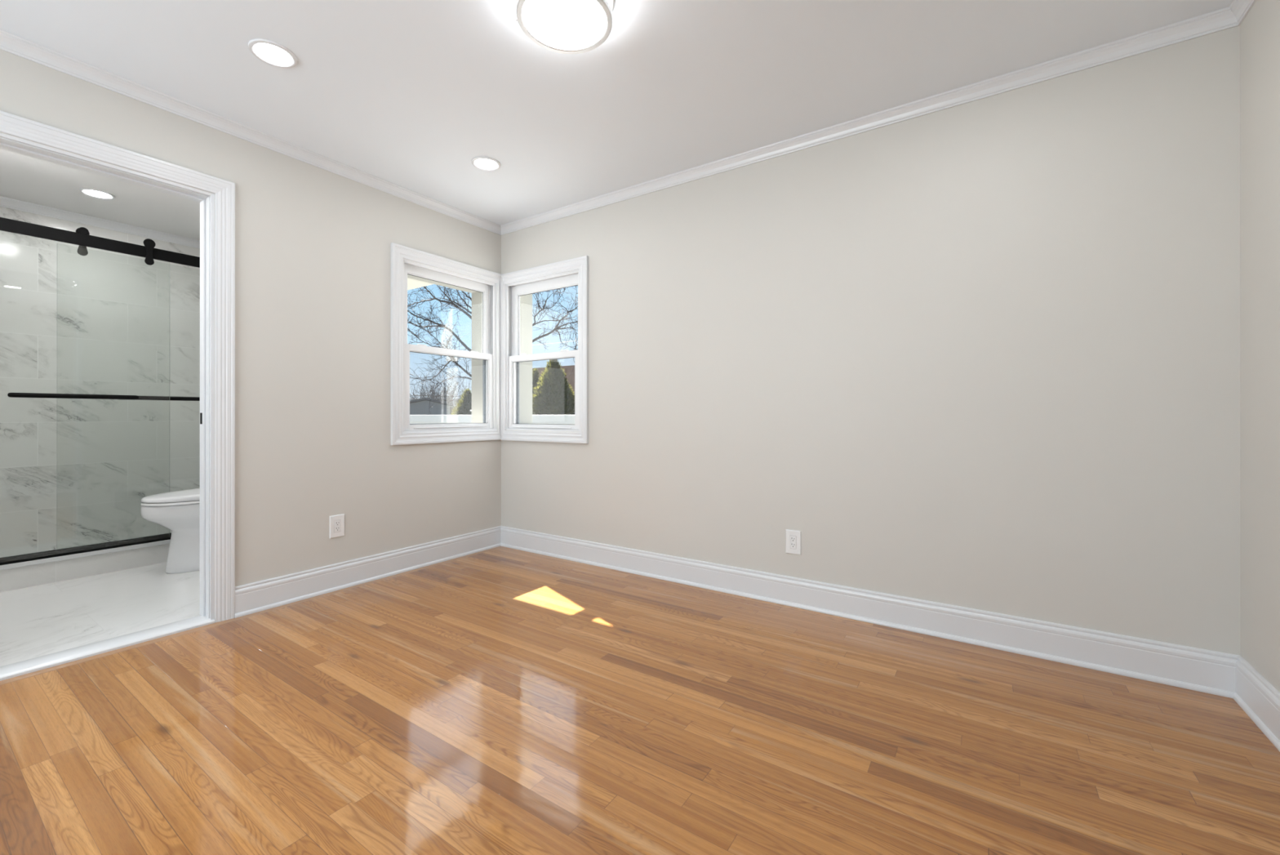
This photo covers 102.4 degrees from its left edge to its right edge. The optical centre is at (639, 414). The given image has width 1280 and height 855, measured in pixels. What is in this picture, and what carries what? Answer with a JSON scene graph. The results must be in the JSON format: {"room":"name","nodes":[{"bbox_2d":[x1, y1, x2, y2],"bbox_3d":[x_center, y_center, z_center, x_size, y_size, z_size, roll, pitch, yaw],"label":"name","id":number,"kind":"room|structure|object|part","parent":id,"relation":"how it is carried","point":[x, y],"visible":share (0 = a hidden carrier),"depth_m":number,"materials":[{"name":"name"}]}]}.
{"room":"empty bedroom","nodes":[
{"label":"empty bedroom","id":0,"kind":"room"},
{"bbox_2d":[0,206,199,557],"bbox_3d":[-4.078,0.183,3.760,0.120,3.240,1.860,0,0,34],"label":"wall","id":1,"kind":"structure","parent":0,"point":[100,322],"depth_m":3.75,"materials":[{"name":"stone"}]},
{"bbox_2d":[0,195,199,248],"bbox_3d":[-4.014,-1.407,3.718,0.034,0.060,1.620,0,0,34],"label":"trim","id":2,"kind":"structure","parent":1,"relation":"attached to","point":[7,202],"depth_m":3.76,"materials":[{"name":"white wood"}]},
{"bbox_2d":[0,49,501,618],"bbox_3d":[-2.248,-0.218,2.278,0.090,2.440,4.290,0,0,34],"label":"wall","id":3,"kind":"structure","parent":0,"point":[313,244],"depth_m":2.83,"materials":[{"name":"beige paint"}]},
{"bbox_2d":[0,110,235,680],"bbox_3d":[-2.328,-0.070,2.173,0.142,2.143,0.977,0,0,34],"label":"door frame","id":4,"kind":"structure","parent":3,"relation":"in","point":[217,211],"depth_m":2.48,"materials":[{"name":"white wood"}]},
{"bbox_3d":[-2.150,0.020,2.523,0.024,0.055,0.002,0,0,34],"label":"strike plate","id":5,"kind":"part","parent":4,"relation":"part of","materials":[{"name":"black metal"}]},
{"bbox_2d":[0,29,501,235],"bbox_3d":[-2.221,-1.408,2.207,0.034,0.060,4.200,0,0,34],"label":"trim","id":6,"kind":"structure","parent":3,"relation":"attached to","point":[13,44],"depth_m":2.45,"materials":[{"name":"white wood"}]},
{"bbox_2d":[329,513,344,537],"bbox_3d":[-1.737,0.641,2.954,0.008,0.127,0.081,0,0,34],"label":"duplex outlet","id":7,"kind":"object","parent":3,"relation":"attached to","point":[336,522],"visible":1,"depth_m":2.95,"materials":[{"name":"white plastic"}]},
{"bbox_2d":[334,520,340,532],"bbox_3d":[-1.737,0.641,2.954,0.007,0.066,0.032,0,0,34],"label":"receptacle","id":8,"kind":"object","parent":7,"relation":"attached to","point":[337,522],"depth_m":2.95,"materials":[{"name":"white plastic"}]},
{"bbox_2d":[235,525,501,617],"bbox_3d":[-1.530,0.929,3.248,0.026,0.148,1.698,0,0,34],"label":"baseboard","id":9,"kind":"structure","parent":3,"relation":"attached to","point":[264,594],"depth_m":3.02,"materials":[{"name":"white wood"}]},
{"bbox_2d":[390,242,501,444],"bbox_3d":[-1.349,-0.439,3.615,0.127,1.265,0.887,0,0,34],"label":"window","id":10,"kind":"structure","parent":3,"relation":"in","point":[405,260],"depth_m":3.54,"materials":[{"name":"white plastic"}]},
{"bbox_3d":[-1.364,-0.700,3.641,0.034,0.568,0.736,0,0,34],"label":"sash","id":11,"kind":"part","parent":10,"relation":"part of","materials":[{"name":"white plastic"}]},
{"bbox_3d":[-1.332,-0.176,3.619,0.033,0.562,0.736,0,0,34],"label":"sash","id":12,"kind":"part","parent":10,"relation":"part of","materials":[{"name":"white plastic"}]},
{"bbox_3d":[-1.390,-0.165,3.658,0.010,0.543,0.738,0,0,34],"label":"screen frame","id":13,"kind":"part","parent":10,"relation":"part of","materials":[{"name":"plastic"}]},
{"bbox_2d":[407,274,482,422],"bbox_3d":[-1.397,0.183,3.802,0.190,3.240,1.190,0,0,34],"label":"wall","id":14,"kind":"structure","parent":0,"point":[477,296],"depth_m":4.03,"materials":[{"name":"beige"}]},
{"bbox_2d":[519,293,532,423],"bbox_3d":[0.645,0.183,3.038,4.054,3.240,0.190,0,0,34],"label":"wall","id":15,"kind":"structure","parent":0,"point":[526,301],"depth_m":4.11,"materials":[{"name":"beige paint"}]},
{"bbox_2d":[0,0,1233,239],"bbox_3d":[-1.562,-1.538,1.862,6.414,0.200,4.600,0,0,34],"label":"ceiling","id":16,"kind":"structure","parent":0,"point":[406,94],"depth_m":2.18,"materials":[{"name":"white paint"}]},
{"bbox_2d":[79,187,115,199],"bbox_3d":[-3.526,-1.433,3.349,0.162,0.008,0.162,0,0,34],"label":"recessed light","id":17,"kind":"object","parent":16,"relation":"in","point":[98,193],"visible":1,"depth_m":3.34,"materials":[{"name":"white plastic"}]},
{"bbox_2d":[248,39,297,68],"bbox_3d":[-1.461,-1.434,2.053,0.162,0.008,0.162,0,0,34],"label":"recessed light","id":18,"kind":"object","parent":16,"relation":"in","point":[272,53],"visible":1,"depth_m":2.05,"materials":[{"name":"white plastic"}]},
{"bbox_2d":[471,155,501,170],"bbox_3d":[-0.881,-1.433,2.949,0.162,0.008,0.162,0,0,34],"label":"recessed light","id":19,"kind":"object","parent":16,"relation":"in","point":[485,163],"visible":1,"depth_m":2.94,"materials":[{"name":"white plastic"}]},
{"bbox_2d":[515,0,613,53],"bbox_3d":[-0.257,-1.393,1.770,0.337,0.090,0.340,0,0,34],"label":"light","id":20,"kind":"object","parent":16,"relation":"attached to","point":[558,26],"visible":1,"depth_m":1.78,"materials":[{"name":"white glass"}]},
{"bbox_2d":[0,546,1279,854],"bbox_3d":[-1.606,1.026,1.794,6.174,0.072,4.200,0,0,34],"label":"floor","id":21,"kind":"structure","parent":0,"point":[500,700],"depth_m":1.62,"materials":[{"name":"brown wood"}]},
{"bbox_2d":[0,542,169,591],"bbox_3d":[-3.367,0.928,3.284,0.130,0.125,1.620,0,0,34],"label":"shower curb","id":22,"kind":"object","parent":21,"relation":"on","point":[24,576],"depth_m":3.12,"materials":[{"name":"stone"}]},
{"bbox_2d":[0,538,170,569],"bbox_3d":[-3.369,0.853,3.285,0.157,0.026,1.620,0,0,34],"label":"trim","id":23,"kind":"structure","parent":22,"relation":"on","point":[166,541],"depth_m":3.12,"materials":[{"name":"white stone"}]},
{"bbox_2d":[0,217,199,564],"bbox_3d":[-3.328,-0.130,3.259,0.064,1.939,1.620,0,0,34],"label":"shower door frame","id":24,"kind":"object","parent":23,"relation":"on","point":[6,224],"visible":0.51,"depth_m":3.15,"materials":[{"name":"black metal"}]},
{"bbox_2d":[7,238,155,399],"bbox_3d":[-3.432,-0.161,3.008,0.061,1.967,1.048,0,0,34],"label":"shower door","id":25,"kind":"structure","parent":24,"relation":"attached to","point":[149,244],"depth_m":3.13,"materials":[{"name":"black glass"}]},
{"bbox_3d":[-3.317,-1.063,3.252,0.014,0.072,1.620,0,0,34],"label":"header rail","id":26,"kind":"part","parent":24,"relation":"part of","materials":[{"name":"black metal"}]},
{"bbox_2d":[56,226,199,551],"bbox_3d":[-3.180,-0.160,3.497,0.043,1.967,1.039,0,0,34],"label":"shower door","id":27,"kind":"structure","parent":24,"relation":"attached to","point":[82,250],"depth_m":3.36,"materials":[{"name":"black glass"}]},
{"bbox_3d":[-3.187,-0.098,3.501,0.008,1.842,1.039,0,0,34],"label":"glass panel","id":28,"kind":"part","parent":27,"relation":"part of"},
{"bbox_2d":[140,488,199,573],"bbox_3d":[-2.810,0.604,3.425,0.444,0.775,0.747,0,0,34],"label":"toilet","id":29,"kind":"object","parent":21,"relation":"on","point":[178,511],"visible":0.34,"depth_m":3.21,"materials":[{"name":"white ceramic"}]},
{"bbox_3d":[-2.882,0.545,3.317,0.370,0.016,0.485,0,0,34],"label":"seat","id":30,"kind":"part","parent":29,"relation":"part of","materials":[{"name":"white plastic"}]},
{"bbox_3d":[-2.881,0.513,3.318,0.369,0.042,0.483,0,0,34],"label":"lid","id":31,"kind":"part","parent":29,"relation":"part of","materials":[{"name":"white plastic"}]},
{"bbox_2d":[501,25,1240,655],"bbox_3d":[0.554,-0.217,2.931,3.844,2.440,0.090,0,0,34],"label":"wall","id":32,"kind":"structure","parent":0,"point":[984,353],"depth_m":2.31,"materials":[{"name":"beige paint"}]},
{"bbox_2d":[501,255,588,443],"bbox_3d":[-0.675,-0.435,3.747,0.846,1.265,0.127,0,0,34],"label":"window","id":33,"kind":"structure","parent":32,"relation":"in","point":[573,272],"depth_m":3.73,"materials":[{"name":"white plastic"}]},
{"bbox_3d":[-0.702,-0.170,3.751,0.718,0.550,0.033,0,0,34],"label":"sash","id":34,"kind":"part","parent":33,"relation":"part of","materials":[{"name":"white plastic"}]},
{"bbox_3d":[-0.663,-0.159,3.809,0.720,0.531,0.010,0,0,34],"label":"screen frame","id":35,"kind":"part","parent":33,"relation":"part of","materials":[{"name":"plastic"}]},
{"bbox_3d":[-0.681,-0.694,3.783,0.718,0.580,0.034,0,0,34],"label":"sash","id":36,"kind":"part","parent":33,"relation":"part of","materials":[{"name":"white plastic"}]},
{"bbox_2d":[786,528,800,555],"bbox_3d":[0.805,0.670,2.704,0.080,0.125,0.008,0,0,34],"label":"duplex outlet","id":37,"kind":"object","parent":32,"relation":"attached to","point":[793,536],"visible":1,"depth_m":2.70,"materials":[{"name":"white plastic"}]},
{"bbox_2d":[790,535,796,548],"bbox_3d":[0.805,0.670,2.704,0.032,0.066,0.007,0,0,34],"label":"receptacle","id":38,"kind":"object","parent":37,"relation":"attached to","point":[793,538],"depth_m":2.70,"materials":[{"name":"white plastic"}]},
{"bbox_2d":[500,6,1239,235],"bbox_3d":[0.520,-1.407,2.880,3.844,0.060,0.034,0,0,34],"label":"trim","id":39,"kind":"structure","parent":32,"relation":"attached to","point":[1224,19],"depth_m":2.34,"materials":[{"name":"white wood"}]},
{"bbox_2d":[500,525,1239,697],"bbox_3d":[0.522,0.928,2.882,3.844,0.148,0.026,0,0,34],"label":"baseboard","id":40,"kind":"structure","parent":32,"relation":"attached to","point":[1204,670],"depth_m":2.33,"materials":[{"name":"white wood"}]},
{"bbox_2d":[1240,0,1279,692],"bbox_3d":[1.002,-0.220,0.034,0.120,2.440,4.410,0,0,34],"label":"wall","id":41,"kind":"structure","parent":0,"point":[1260,30],"depth_m":1.69,"materials":[{"name":"beige paint"}]},
{"bbox_2d":[1229,0,1256,25],"bbox_3d":[0.946,-1.409,0.090,0.034,0.060,4.200,0,0,34],"label":"trim","id":42,"kind":"structure","parent":41,"relation":"attached to","point":[1240,9],"depth_m":1.78,"materials":[{"name":"white wood"}]},
{"bbox_2d":[1232,655,1279,751],"bbox_3d":[0.950,0.926,0.086,0.026,0.148,4.200,0,0,34],"label":"baseboard","id":43,"kind":"structure","parent":41,"relation":"attached to","point":[1260,700],"depth_m":1.67,"materials":[{"name":"white wood"}]},
{"label":"outside","id":44,"kind":"structure","parent":0,"visible":0},
{"bbox_3d":[0.353,1.927,33.080,150.000,0.200,130.000,0,0,34],"label":"ground","id":45,"kind":"structure","parent":44,"visible":0},
{"bbox_2d":[409,397,452,414],"bbox_3d":[-10.892,0.511,26.156,2.400,2.620,3.800,0,0,-23],"label":"shed","id":46,"kind":"object","parent":45,"relation":"on","point":[420,406],"visible":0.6,"depth_m":24.54,"materials":[{"name":"grey"}]},
{"bbox_2d":[409,368,461,412],"bbox_3d":[-14.311,-0.350,33.575,6.568,5.773,5.557,0,0,-25],"label":"bare shrub","id":47,"kind":"object","parent":45,"relation":"on","point":[444,387],"visible":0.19,"depth_m":33.64,"materials":[{"name":"brown plant"}]},
{"bbox_2d":[409,368,470,414],"bbox_3d":[-15.546,-0.669,39.221,6.550,6.133,6.158,0,0,-4],"label":"bare shrub","id":48,"kind":"object","parent":45,"relation":"on","point":[439,388],"visible":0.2,"depth_m":39.02,"materials":[{"name":"plant"}]},
{"bbox_2d":[423,361,471,409],"bbox_3d":[-16.226,-0.787,46.003,7.104,8.620,7.456,0,0,-39],"label":"bare shrub","id":49,"kind":"object","parent":45,"relation":"on","point":[459,381],"visible":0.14,"depth_m":45.78,"materials":[{"name":"plant"}]},
{"bbox_2d":[450,388,471,414],"bbox_3d":[-4.535,0.558,13.460,1.531,2.505,1.601,0,0,-24],"label":"conifer","id":50,"kind":"object","parent":45,"relation":"on","point":[464,406],"visible":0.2,"depth_m":13.30,"materials":[{"name":"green plant"}]},
{"bbox_2d":[409,409,574,424],"bbox_3d":[-4.861,0.849,10.344,14.690,1.920,0.170,0,0,34],"label":"vinyl fence","id":51,"kind":"object","parent":45,"relation":"on","point":[414,419],"visible":0.06,"depth_m":9.17,"materials":[{"name":"white plastic"}]},
{"bbox_3d":[-3.855,0.883,9.672,2.288,1.470,0.022,0,0,34],"label":"panel","id":52,"kind":"part","parent":51,"relation":"part of","materials":[{"name":"white plastic"}]},
{"bbox_3d":[-3.855,0.078,9.672,2.292,0.140,0.044,0,0,34],"label":"rail","id":53,"kind":"part","parent":51,"relation":"part of","materials":[{"name":"white plastic"}]},
{"bbox_3d":[-1.843,0.077,8.328,2.292,0.140,0.044,0,0,34],"label":"rail","id":54,"kind":"part","parent":51,"relation":"part of","materials":[{"name":"white plastic"}]},
{"bbox_2d":[407,284,577,414],"bbox_3d":[-3.552,-1.345,12.545,6.256,6.358,1.902,0,0,-2],"label":"bare tree","id":55,"kind":"object","parent":45,"relation":"on","point":[557,327],"visible":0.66,"depth_m":12.54,"materials":[{"name":"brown plant"}]},
{"bbox_2d":[532,367,539,393],"bbox_3d":[-2.893,0.256,14.203,1.297,3.111,1.274,0,0,-12],"label":"conifer","id":56,"kind":"object","parent":45,"relation":"on","point":[535,378],"visible":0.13,"depth_m":14.10,"materials":[{"name":"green plant"}]},
{"bbox_2d":[532,359,574,414],"bbox_3d":[-1.781,0.290,10.422,1.714,3.038,1.746,0,0,34],"label":"conifer","id":57,"kind":"object","parent":45,"relation":"on","point":[553,395],"visible":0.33,"depth_m":10.16,"materials":[{"name":"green plant"}]},
{"bbox_2d":[532,364,574,394],"bbox_3d":[-2.928,-0.364,26.374,10.100,4.370,6.900,0,0,34],"label":"house","id":58,"kind":"structure","parent":45,"relation":"on","point":[568,369],"depth_m":26.10,"materials":[{"name":"beige"}]},
{"bbox_3d":[-2.244,0.183,3.580,1.350,3.240,0.120,0,0,34],"label":"wall","id":59,"kind":"structure","parent":0,"visible":0},
{"bbox_2d":[407,277,432,290],"bbox_3d":[-2.751,-1.206,4.577,2.920,0.120,0.972,0,0,34],"label":"roof overhang","id":60,"kind":"object","parent":59,"relation":"attached to","point":[411,283],"depth_m":4.55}
]}

